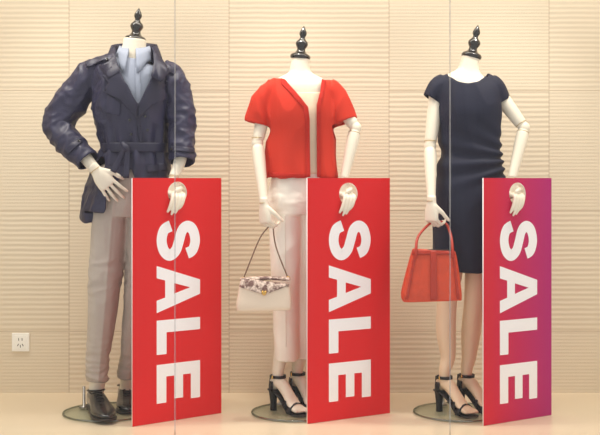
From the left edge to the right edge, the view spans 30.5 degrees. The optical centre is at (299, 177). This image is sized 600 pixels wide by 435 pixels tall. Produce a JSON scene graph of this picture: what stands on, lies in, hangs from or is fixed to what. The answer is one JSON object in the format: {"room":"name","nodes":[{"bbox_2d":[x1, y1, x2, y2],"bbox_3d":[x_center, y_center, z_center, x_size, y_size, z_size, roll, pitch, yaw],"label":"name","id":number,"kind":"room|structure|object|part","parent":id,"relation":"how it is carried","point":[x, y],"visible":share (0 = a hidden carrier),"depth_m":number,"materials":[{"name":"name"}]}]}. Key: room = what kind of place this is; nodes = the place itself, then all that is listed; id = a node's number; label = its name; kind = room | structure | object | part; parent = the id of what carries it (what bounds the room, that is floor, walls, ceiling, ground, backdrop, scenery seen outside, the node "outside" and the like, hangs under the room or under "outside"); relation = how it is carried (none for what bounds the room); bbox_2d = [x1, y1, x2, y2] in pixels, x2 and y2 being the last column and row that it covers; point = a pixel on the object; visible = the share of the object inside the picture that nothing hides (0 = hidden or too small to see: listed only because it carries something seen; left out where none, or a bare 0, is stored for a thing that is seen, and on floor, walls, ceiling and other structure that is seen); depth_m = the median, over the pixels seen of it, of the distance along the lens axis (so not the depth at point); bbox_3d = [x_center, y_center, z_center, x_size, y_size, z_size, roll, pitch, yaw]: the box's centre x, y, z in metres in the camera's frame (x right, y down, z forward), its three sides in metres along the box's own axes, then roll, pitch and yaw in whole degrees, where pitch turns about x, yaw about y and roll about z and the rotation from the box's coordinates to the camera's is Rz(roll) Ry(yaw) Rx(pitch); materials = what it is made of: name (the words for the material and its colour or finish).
{"room":"shop","nodes":[
{"label":"shop","id":0,"kind":"room"},
{"bbox_2d":[0,0,599,392],"bbox_3d":[0.000,-0.300,5.170,4.000,2.600,0.100,0,0,0],"label":"wall","id":1,"kind":"structure","parent":0,"point":[385,54],"depth_m":5.12,"materials":[{"name":"beige paint"}]},
{"bbox_2d":[12,333,29,350],"bbox_3d":[-1.299,0.763,5.114,0.082,0.086,0.013,0,0,0],"label":"wall outlet","id":2,"kind":"object","parent":1,"relation":"attached to","point":[20,341],"visible":1,"depth_m":5.11,"materials":[{"name":"white plastic"}]},
{"bbox_2d":[0,393,599,434],"bbox_3d":[0.000,1.050,4.680,4.200,0.100,1.080,0,0,0],"label":"floor","id":3,"kind":"structure","parent":0,"point":[20,413],"depth_m":4.54,"materials":[{"name":"beige laminate"}]},
{"bbox_2d":[42,8,196,421],"bbox_3d":[-0.754,0.138,4.659,0.606,1.723,0.422,0,0,31],"label":"mannequin","id":4,"kind":"object","parent":3,"relation":"on","point":[143,109],"visible":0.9,"depth_m":4.60},
{"bbox_3d":[-0.933,0.945,4.750,0.044,0.090,0.044,0,0,0],"label":"support rod","id":5,"kind":"part","parent":4,"relation":"part of","materials":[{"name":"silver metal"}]},
{"bbox_2d":[132,178,220,426],"bbox_3d":[-0.505,0.499,4.550,0.427,0.999,0.008,0,0,-38],"label":"sale sign","id":6,"kind":"object","parent":3,"relation":"on","point":[176,258],"visible":1,"depth_m":4.54,"materials":[{"name":"red cardboard"}]},
{"bbox_2d":[245,26,360,416],"bbox_3d":[0.013,0.181,4.680,0.492,1.635,0.378,0,0,0],"label":"mannequin","id":7,"kind":"object","parent":3,"relation":"on","point":[301,109],"visible":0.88,"depth_m":4.61},
{"bbox_2d":[236,227,291,310],"bbox_3d":[-0.148,0.365,4.518,0.226,0.358,0.098,0,0,0],"label":"handbag","id":8,"kind":"object","parent":7,"relation":"hanging from","point":[255,293],"visible":1,"depth_m":4.49,"materials":[{"name":"beige leather"}]},
{"bbox_2d":[307,178,389,423],"bbox_3d":[0.205,0.499,4.574,0.410,0.999,0.007,0,0,-31],"label":"sale sign","id":9,"kind":"object","parent":3,"relation":"on","point":[348,256],"visible":1,"depth_m":4.56,"materials":[{"name":"red cardboard"}]},
{"bbox_2d":[424,25,529,417],"bbox_3d":[0.725,0.174,4.681,0.492,1.650,0.387,0,0,0],"label":"mannequin","id":10,"kind":"object","parent":3,"relation":"on","point":[466,106],"visible":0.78,"depth_m":4.60},
{"bbox_2d":[401,220,461,301],"bbox_3d":[0.534,0.338,4.486,0.244,0.327,0.130,0,0,0],"label":"handbag","id":11,"kind":"object","parent":10,"relation":"hanging from","point":[431,275],"visible":1,"depth_m":4.43,"materials":[{"name":"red leather"}]},
{"bbox_3d":[0.542,0.249,4.493,0.161,0.148,0.116,0,0,0],"label":"handle","id":12,"kind":"part","parent":11,"relation":"part of","materials":[{"name":"leather"}]},
{"bbox_3d":[0.719,0.568,4.676,0.271,0.838,0.198,0,0,-16],"label":"leg","id":13,"kind":"part","parent":10,"relation":"part of","materials":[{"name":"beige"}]},
{"bbox_2d":[482,178,551,425],"bbox_3d":[0.899,0.499,4.537,0.381,0.999,0.007,0,0,-33],"label":"sale sign","id":14,"kind":"object","parent":3,"relation":"on","point":[516,249],"visible":1,"depth_m":4.53,"materials":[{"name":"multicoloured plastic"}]}
]}

